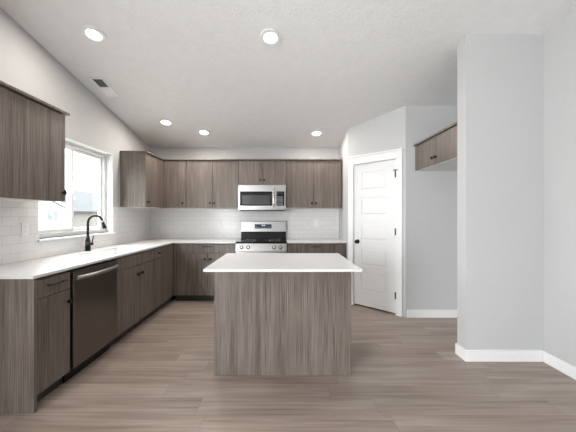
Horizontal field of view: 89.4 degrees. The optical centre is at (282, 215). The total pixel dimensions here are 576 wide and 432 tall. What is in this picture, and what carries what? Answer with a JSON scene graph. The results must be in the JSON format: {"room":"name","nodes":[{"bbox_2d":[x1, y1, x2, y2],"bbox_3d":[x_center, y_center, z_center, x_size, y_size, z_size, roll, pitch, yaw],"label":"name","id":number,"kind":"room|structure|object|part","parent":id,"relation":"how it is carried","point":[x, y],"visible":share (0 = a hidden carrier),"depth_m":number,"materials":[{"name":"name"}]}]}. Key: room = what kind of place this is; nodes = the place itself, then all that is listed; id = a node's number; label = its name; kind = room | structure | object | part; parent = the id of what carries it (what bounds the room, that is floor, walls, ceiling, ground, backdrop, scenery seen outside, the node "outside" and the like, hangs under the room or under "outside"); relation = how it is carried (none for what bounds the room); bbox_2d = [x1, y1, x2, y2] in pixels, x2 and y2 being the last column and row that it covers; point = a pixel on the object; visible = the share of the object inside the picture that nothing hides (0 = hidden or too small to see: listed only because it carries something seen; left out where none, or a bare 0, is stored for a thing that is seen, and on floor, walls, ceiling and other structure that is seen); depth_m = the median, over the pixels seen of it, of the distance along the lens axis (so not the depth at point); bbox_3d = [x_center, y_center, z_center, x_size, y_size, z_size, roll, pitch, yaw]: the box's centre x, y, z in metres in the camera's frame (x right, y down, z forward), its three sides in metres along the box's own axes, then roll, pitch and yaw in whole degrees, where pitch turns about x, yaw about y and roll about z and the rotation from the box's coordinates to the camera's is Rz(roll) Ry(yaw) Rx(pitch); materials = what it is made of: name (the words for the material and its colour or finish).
{"room":"kitchen","nodes":[
{"label":"kitchen","id":0,"kind":"room"},
{"bbox_2d":[0,7,149,264],"bbox_3d":[-2.356,-0.444,2.355,0.168,3.509,5.310,0,0,0],"label":"wall","id":1,"kind":"structure","parent":0,"point":[27,66],"depth_m":2.94,"materials":[{"name":"paint"}]},
{"bbox_2d":[21,223,28,235],"bbox_3d":[-2.268,0.120,2.565,0.008,0.116,0.072,0,0,0],"label":"outlet","id":2,"kind":"object","parent":1,"relation":"attached to","point":[24,226],"visible":1,"depth_m":2.56,"materials":[{"name":"white plastic"}]},
{"bbox_2d":[0,80,69,201],"bbox_3d":[-2.086,-0.517,2.270,0.386,0.790,0.660,0,0,0],"label":"upper cabinet","id":3,"kind":"object","parent":1,"relation":"attached to","point":[32,129],"visible":1,"depth_m":2.22,"materials":[{"name":"laminate"}]},
{"bbox_3d":[-2.112,-0.130,2.267,0.317,0.016,0.623,0,0,0],"label":"panel","id":4,"kind":"part","parent":3,"relation":"part of","materials":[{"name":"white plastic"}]},
{"bbox_2d":[0,201,149,264],"bbox_3d":[-2.276,0.137,3.467,0.008,0.518,3.085,0,0,0],"label":"tile backsplash","id":5,"kind":"structure","parent":1,"relation":"attached to","point":[129,224],"depth_m":2.71,"materials":[{"name":"white tile"}]},
{"bbox_2d":[37,138,114,241],"bbox_3d":[-2.344,-0.289,3.310,0.183,1.062,1.230,0,0,0],"label":"window","id":6,"kind":"structure","parent":1,"relation":"in","point":[105,160],"depth_m":3.52,"materials":[{"name":"white plastic"}]},
{"bbox_3d":[-2.385,-0.300,3.033,0.028,0.950,0.545,0,0,0],"label":"sliding sash","id":7,"kind":"part","parent":6,"relation":"part of","materials":[{"name":"clear glass"}]},
{"bbox_3d":[-2.308,0.231,3.310,0.113,0.022,1.230,0,0,0],"label":"sill","id":8,"kind":"part","parent":6,"relation":"part of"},
{"bbox_3d":[-2.414,-0.300,3.564,0.030,0.950,0.591,0,0,0],"label":"fixed sash","id":9,"kind":"part","parent":6,"relation":"part of","materials":[{"name":"clear glass"}]},
{"bbox_2d":[120,151,168,208],"bbox_3d":[-2.086,-0.516,4.541,0.386,0.788,0.936,0,0,0],"label":"upper cabinet","id":10,"kind":"object","parent":1,"relation":"attached to","point":[141,172],"visible":0.97,"depth_m":4.08,"materials":[{"name":"laminate"}]},
{"bbox_3d":[-2.101,-0.506,4.093,0.356,0.768,0.016,0,0,0],"label":"panel","id":11,"kind":"part","parent":10,"relation":"part of","materials":[{"name":"laminate"}]},
{"bbox_3d":[-2.112,-0.130,4.551,0.317,0.016,0.899,0,0,0],"label":"panel","id":12,"kind":"part","parent":10,"relation":"part of","materials":[{"name":"white plastic"}]},
{"bbox_3d":[-1.931,-0.504,4.341,0.019,0.758,0.472,0,0,0],"label":"door","id":13,"kind":"part","parent":10,"relation":"part of","materials":[{"name":"laminate"}]},
{"bbox_2d":[150,148,338,251],"bbox_3d":[-0.045,0.068,5.086,4.789,2.484,0.168,0,0,0],"label":"wall","id":14,"kind":"structure","parent":0,"point":[169,223],"depth_m":5.00,"materials":[{"name":"paint"}]},
{"bbox_2d":[163,159,190,208],"bbox_3d":[-1.735,-0.516,4.827,0.372,0.788,0.363,0,0,0],"label":"upper cabinet","id":15,"kind":"object","parent":14,"relation":"attached to","point":[174,170],"visible":0.93,"depth_m":4.67,"materials":[{"name":"laminate"}]},
{"bbox_3d":[-1.704,-0.504,4.684,0.305,0.758,0.019,0,0,0],"label":"door","id":16,"kind":"part","parent":15,"relation":"part of","materials":[{"name":"laminate"}]},
{"bbox_2d":[186,159,238,208],"bbox_3d":[-1.127,-0.516,4.827,0.842,0.788,0.363,0,0,0],"label":"upper cabinet","id":17,"kind":"object","parent":14,"relation":"attached to","point":[210,183],"visible":0.94,"depth_m":4.67,"materials":[{"name":"laminate"}]},
{"bbox_3d":[-1.338,-0.504,4.684,0.415,0.758,0.019,0,0,0],"label":"door","id":18,"kind":"part","parent":17,"relation":"part of","materials":[{"name":"laminate"}]},
{"bbox_3d":[-1.127,-0.130,4.854,0.842,0.016,0.294,0,0,0],"label":"panel","id":19,"kind":"part","parent":17,"relation":"part of","materials":[{"name":"white plastic"}]},
{"bbox_3d":[-0.917,-0.504,4.684,0.415,0.758,0.019,0,0,0],"label":"door","id":20,"kind":"part","parent":17,"relation":"part of","materials":[{"name":"laminate"}]},
{"bbox_2d":[150,209,338,238],"bbox_3d":[-0.651,0.137,5.006,3.242,0.518,0.008,0,0,0],"label":"tile backsplash","id":21,"kind":"structure","parent":14,"relation":"attached to","point":[164,223],"depth_m":5.00,"materials":[{"name":"white tile"}]},
{"bbox_2d":[238,159,285,184],"bbox_3d":[-0.325,-0.700,4.827,0.761,0.420,0.363,0,0,0],"label":"upper cabinet","id":22,"kind":"object","parent":14,"relation":"attached to","point":[251,171],"visible":0.94,"depth_m":4.67,"materials":[{"name":"laminate"}]},
{"bbox_3d":[-0.515,-0.688,4.684,0.375,0.390,0.019,0,0,0],"label":"door","id":23,"kind":"part","parent":22,"relation":"part of","materials":[{"name":"laminate"}]},
{"bbox_2d":[238,185,285,210],"bbox_3d":[-0.325,-0.283,4.774,0.754,0.410,0.452,0,0,0],"label":"microwave","id":24,"kind":"object","parent":22,"relation":"attached to","point":[250,197],"visible":1,"depth_m":4.60,"materials":[{"name":"metal"}]},
{"bbox_3d":[-0.034,-0.289,4.611,0.172,0.394,0.021,0,0,0],"label":"control frame","id":25,"kind":"part","parent":24,"relation":"part of","materials":[{"name":"metal"}]},
{"bbox_3d":[-0.135,-0.688,4.684,0.375,0.390,0.019,0,0,0],"label":"door","id":26,"kind":"part","parent":22,"relation":"part of","materials":[{"name":"laminate"}]},
{"bbox_2d":[286,159,341,208],"bbox_3d":[0.503,-0.516,4.827,0.893,0.788,0.363,0,0,0],"label":"upper cabinet","id":27,"kind":"object","parent":14,"relation":"attached to","point":[310,183],"visible":0.98,"depth_m":4.67,"materials":[{"name":"laminate"}]},
{"bbox_3d":[0.280,-0.504,4.684,0.441,0.758,0.019,0,0,0],"label":"door","id":28,"kind":"part","parent":27,"relation":"part of","materials":[{"name":"laminate"}]},
{"bbox_3d":[0.503,-0.130,4.854,0.893,0.016,0.294,0,0,0],"label":"panel","id":29,"kind":"part","parent":27,"relation":"part of","materials":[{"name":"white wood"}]},
{"bbox_3d":[0.727,-0.504,4.684,0.441,0.758,0.019,0,0,0],"label":"door","id":30,"kind":"part","parent":27,"relation":"part of","materials":[{"name":"laminate"}]},
{"bbox_2d":[0,0,575,147],"bbox_3d":[-1.575,-1.997,1.005,8.169,1.708,8.330,0,0,0],"label":"ceiling","id":31,"kind":"structure","parent":0,"point":[336,66],"depth_m":2.89,"materials":[{"name":"paint"}]},
{"bbox_2d":[81,25,105,42],"bbox_3d":[-1.697,-1.629,2.618,0.192,0.048,0.190,0,0,4],"label":"ceiling light","id":32,"kind":"object","parent":31,"relation":"attached to","point":[91,33],"visible":1,"depth_m":2.61,"materials":[{"name":"white plastic"}]},
{"bbox_2d":[89,77,119,96],"bbox_3d":[-2.058,-1.485,3.374,0.150,0.073,0.344,0,0,0],"label":"ceiling vent","id":33,"kind":"object","parent":31,"relation":"in","point":[99,82],"visible":1,"depth_m":3.36,"materials":[{"name":"white metal"}]},
{"bbox_2d":[159,119,172,125],"bbox_3d":[-1.664,-1.333,4.156,0.192,0.048,0.190,0,0,4],"label":"ceiling light","id":34,"kind":"object","parent":31,"relation":"attached to","point":[166,122],"visible":1,"depth_m":4.16,"materials":[{"name":"white plastic"}]},
{"bbox_2d":[197,129,209,135],"bbox_3d":[-1.202,-1.275,4.454,0.192,0.048,0.190,0,0,4],"label":"ceiling light","id":35,"kind":"object","parent":31,"relation":"attached to","point":[204,132],"visible":1,"depth_m":4.44,"materials":[{"name":"white plastic"}]},
{"bbox_2d":[260,28,280,45],"bbox_3d":[-0.109,-1.623,2.652,0.192,0.048,0.190,0,0,-4],"label":"ceiling light","id":36,"kind":"object","parent":31,"relation":"attached to","point":[269,37],"visible":1,"depth_m":2.64,"materials":[{"name":"white plastic"}]},
{"bbox_2d":[310,130,322,136],"bbox_3d":[0.524,-1.269,4.486,0.192,0.048,0.190,0,0,4],"label":"ceiling light","id":37,"kind":"object","parent":31,"relation":"attached to","point":[315,133],"visible":1,"depth_m":4.49,"materials":[{"name":"white plastic"}]},
{"bbox_2d":[0,296,575,431],"bbox_3d":[-1.575,1.340,1.005,8.169,0.060,8.330,0,0,0],"label":"floor","id":38,"kind":"structure","parent":0,"point":[407,375],"depth_m":2.21,"materials":[{"name":"brown wood"}]},
{"bbox_2d":[0,271,72,413],"bbox_3d":[-1.947,0.864,2.095,0.665,0.893,0.340,0,0,0],"label":"base cabinet","id":39,"kind":"object","parent":38,"relation":"on","point":[34,313],"visible":1,"depth_m":1.93,"materials":[{"name":"laminate"}]},
{"bbox_3d":[-1.962,0.864,1.938,0.635,0.893,0.025,0,0,0],"label":"panel","id":40,"kind":"part","parent":39,"relation":"part of","materials":[{"name":"laminate"}]},
{"bbox_3d":[-1.659,0.500,2.108,0.019,0.126,0.305,0,0,0],"label":"drawer","id":41,"kind":"part","parent":39,"relation":"part of","materials":[{"name":"laminate"}]},
{"bbox_3d":[-1.659,0.888,2.108,0.019,0.639,0.305,0,0,0],"label":"door","id":42,"kind":"part","parent":39,"relation":"part of","materials":[{"name":"laminate"}]},
{"bbox_3d":[-1.632,0.484,2.107,0.036,0.012,0.175,0,0,0],"label":"bar pull","id":43,"kind":"part","parent":39,"relation":"part of","materials":[{"name":"black metal"}]},
{"bbox_2d":[62,260,117,382],"bbox_3d":[-1.914,0.876,2.575,0.692,0.868,0.601,0,0,0],"label":"dishwasher","id":44,"kind":"object","parent":38,"relation":"on","point":[93,287],"visible":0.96,"depth_m":2.50,"materials":[{"name":"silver metal"}]},
{"bbox_3d":[-1.714,1.261,2.575,0.012,0.098,0.601,0,0,0],"label":"toe panel","id":45,"kind":"part","parent":44,"relation":"part of","materials":[{"name":"black metal"}]},
{"bbox_3d":[-1.601,0.492,2.575,0.066,0.033,0.559,0,0,0],"label":"bar handle","id":46,"kind":"part","parent":44,"relation":"part of","materials":[{"name":"metal"}]},
{"bbox_2d":[110,249,153,346],"bbox_3d":[-1.950,0.864,3.314,0.658,0.893,0.860,0,0,0],"label":"base cabinet","id":47,"kind":"object","parent":38,"relation":"on","point":[135,272],"visible":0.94,"depth_m":3.25,"materials":[{"name":"laminate"}]},
{"bbox_3d":[-1.659,0.888,3.115,0.019,0.639,0.453,0,0,0],"label":"door","id":48,"kind":"part","parent":47,"relation":"part of","materials":[{"name":"laminate"}]},
{"bbox_3d":[-1.691,0.533,3.314,0.018,0.232,0.860,0,0,0],"label":"rail","id":49,"kind":"part","parent":47,"relation":"part of","materials":[{"name":"laminate"}]},
{"bbox_3d":[-1.659,0.500,3.314,0.019,0.126,0.851,0,0,0],"label":"false drawer","id":50,"kind":"part","parent":47,"relation":"part of","materials":[{"name":"laminate"}]},
{"bbox_3d":[-1.659,0.888,3.544,0.019,0.639,0.392,0,0,0],"label":"door","id":51,"kind":"part","parent":47,"relation":"part of","materials":[{"name":"laminate"}]},
{"bbox_2d":[149,243,174,316],"bbox_3d":[-1.947,0.864,4.377,0.665,0.893,1.262,0,0,0],"label":"base cabinet","id":52,"kind":"object","parent":38,"relation":"on","point":[163,255],"visible":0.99,"depth_m":4.04,"materials":[{"name":"laminate"}]},
{"bbox_2d":[0,239,239,278],"bbox_3d":[-1.491,0.406,3.456,1.562,0.020,3.092,0,0,0],"label":"countertop","id":53,"kind":"structure","parent":52,"relation":"on","point":[39,267],"depth_m":2.63,"materials":[{"name":"white stone"}]},
{"bbox_2d":[84,214,106,250],"bbox_3d":[-2.103,0.191,3.295,0.241,0.411,0.106,0,0,0],"label":"faucet","id":54,"kind":"object","parent":53,"relation":"on","point":[88,243],"visible":1,"depth_m":3.26,"materials":[{"name":"black metal"}]},
{"bbox_3d":[-2.110,0.116,3.275,0.188,0.261,0.027,0,0,0],"label":"spout","id":55,"kind":"part","parent":54,"relation":"part of","materials":[{"name":"black metal"}]},
{"bbox_2d":[87,249,132,259],"bbox_3d":[-1.925,0.517,3.305,0.374,0.201,0.734,0,0,0],"label":"sink","id":56,"kind":"object","parent":53,"relation":"in","point":[113,251],"visible":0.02,"depth_m":3.56,"materials":[{"name":"white"}]},
{"bbox_3d":[-1.659,0.500,3.869,0.019,0.126,0.237,0,0,0],"label":"drawer","id":57,"kind":"part","parent":52,"relation":"part of","materials":[{"name":"laminate"}]},
{"bbox_3d":[-1.659,0.888,3.869,0.019,0.639,0.237,0,0,0],"label":"door","id":58,"kind":"part","parent":52,"relation":"part of","materials":[{"name":"laminate"}]},
{"bbox_2d":[174,243,235,300],"bbox_3d":[-1.181,0.864,4.692,0.936,0.893,0.635,0,0,0],"label":"base cabinet","id":59,"kind":"object","parent":38,"relation":"on","point":[191,283],"visible":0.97,"depth_m":4.41,"materials":[{"name":"laminate"}]},
{"bbox_3d":[-1.341,0.888,4.420,0.412,0.639,0.019,0,0,0],"label":"door","id":60,"kind":"part","parent":59,"relation":"part of","materials":[{"name":"laminate"}]},
{"bbox_3d":[-1.132,0.500,4.420,0.830,0.126,0.019,0,0,0],"label":"drawer","id":61,"kind":"part","parent":59,"relation":"part of","materials":[{"name":"laminate"}]},
{"bbox_3d":[-0.923,0.888,4.420,0.412,0.639,0.019,0,0,0],"label":"door","id":62,"kind":"part","parent":59,"relation":"part of","materials":[{"name":"laminate"}]},
{"bbox_2d":[235,221,286,252],"bbox_3d":[-0.321,0.701,4.639,0.766,1.218,0.673,0,0,0],"label":"range","id":63,"kind":"object","parent":38,"relation":"on","point":[256,236],"visible":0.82,"depth_m":4.92,"materials":[{"name":"metal"}]},
{"bbox_3d":[-0.321,0.477,4.383,0.766,0.116,0.064,0,0,0],"label":"control panel","id":64,"kind":"part","parent":63,"relation":"part of","materials":[{"name":"metal"}]},
{"bbox_3d":[-0.321,0.819,4.386,0.762,0.553,0.054,0,0,0],"label":"oven door","id":65,"kind":"part","parent":63,"relation":"part of","materials":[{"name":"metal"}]},
{"bbox_2d":[236,239,286,243],"bbox_3d":[-0.321,0.403,4.668,0.766,0.030,0.611,0,0,0],"label":"cooktop","id":66,"kind":"object","parent":63,"relation":"in","point":[242,241],"depth_m":4.39,"materials":[{"name":"black metal"}]},
{"bbox_2d":[214,272,350,374],"bbox_3d":[0.003,0.864,2.736,1.126,0.893,0.697,0,0,0],"label":"kitchen island","id":67,"kind":"object","parent":38,"relation":"on","point":[266,323],"visible":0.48,"depth_m":2.39,"materials":[{"name":"laminate"}]},
{"bbox_3d":[-0.554,0.864,2.709,0.012,0.893,0.640,0,0,0],"label":"panel","id":68,"kind":"part","parent":67,"relation":"part of","materials":[{"name":"laminate"}]},
{"bbox_2d":[203,253,361,271],"bbox_3d":[0.002,0.406,2.614,1.177,0.020,0.919,0,0,0],"label":"island countertop","id":69,"kind":"structure","parent":67,"relation":"on","point":[230,262],"depth_m":2.41,"materials":[{"name":"white stone"}]},
{"bbox_3d":[0.560,0.864,2.709,0.012,0.893,0.640,0,0,0],"label":"panel","id":70,"kind":"part","parent":67,"relation":"part of","materials":[{"name":"laminate"}]},
{"bbox_2d":[287,243,344,256],"bbox_3d":[0.514,0.864,4.692,0.887,0.893,0.635,0,0,0],"label":"base cabinet","id":71,"kind":"object","parent":38,"relation":"on","point":[339,248],"visible":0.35,"depth_m":4.41,"materials":[{"name":"laminate"}]},
{"bbox_3d":[0.514,0.500,4.420,0.878,0.126,0.019,0,0,0],"label":"drawer","id":72,"kind":"part","parent":71,"relation":"part of","materials":[{"name":"laminate"}]},
{"bbox_2d":[286,239,346,242],"bbox_3d":[0.518,0.406,4.694,0.901,0.020,0.616,0,0,0],"label":"countertop","id":73,"kind":"structure","parent":71,"relation":"on","point":[288,240],"depth_m":4.47,"materials":[{"name":"white stone"}]},
{"bbox_2d":[339,131,346,258],"bbox_3d":[1.020,0.005,4.681,0.100,2.611,0.657,0,0,0],"label":"wall","id":74,"kind":"structure","parent":0,"point":[343,146],"depth_m":4.63,"materials":[{"name":"paint"}]},
{"bbox_2d":[347,106,405,316],"bbox_3d":[1.317,-0.054,4.090,0.863,2.728,0.110,0,0,44],"label":"wall","id":75,"kind":"structure","parent":0,"point":[385,132],"depth_m":3.92,"materials":[{"name":"paint"}]},
{"bbox_2d":[347,148,402,316],"bbox_3d":[1.292,0.220,4.077,0.826,2.180,0.162,0,0,44],"label":"door","id":76,"kind":"structure","parent":75,"relation":"in","point":[374,188],"depth_m":4.03,"materials":[{"name":"white wood"}]},
{"bbox_3d":[1.285,-0.493,4.071,0.396,0.261,0.023,0,0,44],"label":"moulded panel","id":77,"kind":"part","parent":76,"relation":"part of","materials":[{"name":"white wood"}]},
{"bbox_3d":[1.285,-0.134,4.071,0.396,0.261,0.023,0,0,44],"label":"moulded panel","id":78,"kind":"part","parent":76,"relation":"part of","materials":[{"name":"white wood"}]},
{"bbox_3d":[1.285,0.225,4.071,0.396,0.261,0.023,0,0,44],"label":"moulded panel","id":79,"kind":"part","parent":76,"relation":"part of","materials":[{"name":"white wood"}]},
{"bbox_3d":[1.285,0.584,4.071,0.396,0.261,0.023,0,0,44],"label":"moulded panel","id":80,"kind":"part","parent":76,"relation":"part of","materials":[{"name":"white wood"}]},
{"bbox_3d":[1.285,0.943,4.071,0.396,0.261,0.023,0,0,44],"label":"moulded panel","id":81,"kind":"part","parent":76,"relation":"part of","materials":[{"name":"white wood"}]},
{"bbox_2d":[406,106,456,316],"bbox_3d":[1.968,-0.054,3.808,0.763,2.728,0.120,0,0,0],"label":"wall","id":82,"kind":"structure","parent":0,"point":[431,196],"depth_m":3.75,"materials":[{"name":"paint"}]},
{"bbox_2d":[407,310,456,317],"bbox_3d":[1.974,1.260,3.260,0.749,0.100,0.977,0,0,0],"label":"baseboard","id":83,"kind":"structure","parent":82,"relation":"attached to","point":[410,313],"depth_m":3.73,"materials":[{"name":"white wood"}]},
{"bbox_2d":[413,122,456,170],"bbox_3d":[2.013,-0.745,3.260,0.670,0.334,0.971,0,0,0],"label":"upper cabinet","id":84,"kind":"object","parent":82,"relation":"attached to","point":[438,151],"visible":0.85,"depth_m":3.25,"materials":[{"name":"laminate"}]},
{"bbox_3d":[1.716,-0.734,3.503,0.019,0.305,0.479,0,0,0],"label":"door","id":85,"kind":"part","parent":84,"relation":"part of","materials":[{"name":"laminate"}]},
{"bbox_3d":[2.043,-0.586,3.260,0.609,0.016,0.971,0,0,0],"label":"panel","id":86,"kind":"part","parent":84,"relation":"part of","materials":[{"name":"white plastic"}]},
{"bbox_3d":[1.716,-0.734,3.018,0.019,0.305,0.479,0,0,0],"label":"door","id":87,"kind":"part","parent":84,"relation":"part of","materials":[{"name":"laminate"}]},
{"bbox_2d":[457,35,542,349],"bbox_3d":[2.003,-0.162,2.692,0.692,2.944,0.133,0,0,0],"label":"wall","id":88,"kind":"structure","parent":0,"point":[500,77],"depth_m":2.62,"materials":[{"name":"paint"}]},
{"bbox_2d":[455,343,542,361],"bbox_3d":[1.990,1.260,2.692,0.692,0.100,0.159,0,0,0],"label":"baseboard","id":89,"kind":"structure","parent":88,"relation":"attached to","point":[466,355],"depth_m":2.61,"materials":[{"name":"white wood"}]},
{"bbox_2d":[543,5,575,366],"bbox_3d":[2.429,-0.705,1.085,0.160,4.030,8.170,0,0,0],"label":"wall","id":90,"kind":"structure","parent":0,"point":[559,41],"depth_m":2.47,"materials":[{"name":"paint"}]},
{"bbox_2d":[543,351,575,379],"bbox_3d":[2.342,1.260,-0.194,0.013,0.100,5.612,0,0,0],"label":"baseboard","id":91,"kind":"structure","parent":90,"relation":"attached to","point":[564,367],"depth_m":2.45,"materials":[{"name":"white wood"}]},
{"label":"outside","id":92,"kind":"structure","parent":0,"visible":0},
{"bbox_3d":[-36.420,2.560,30.000,67.160,0.100,100.000,0,0,0],"label":"ground","id":93,"kind":"structure","parent":92,"visible":0},
{"bbox_2d":[39,202,65,229],"bbox_3d":[-28.475,-0.121,27.100,9.750,5.262,11.500,0,0,0],"label":"house","id":94,"kind":"structure","parent":93,"relation":"on","point":[52,215],"depth_m":30.31,"materials":[{"name":"white"}]},
{"bbox_3d":[-23.945,0.040,29.950,0.010,0.980,0.660,0,0,0],"label":"pane","id":95,"kind":"part","parent":94,"relation":"part of","materials":[{"name":"glass"}]},
{"bbox_3d":[-23.945,0.040,30.760,0.010,0.980,0.680,0,0,0],"label":"pane","id":96,"kind":"part","parent":94,"relation":"part of","materials":[{"name":"glass"}]},
{"bbox_2d":[61,189,97,227],"bbox_3d":[-36.500,-0.990,49.500,12.200,7.000,26.200,0,0,0],"label":"house","id":97,"kind":"structure","parent":93,"relation":"on","point":[85,203],"depth_m":47.23,"materials":[{"name":"beige"}]}
]}

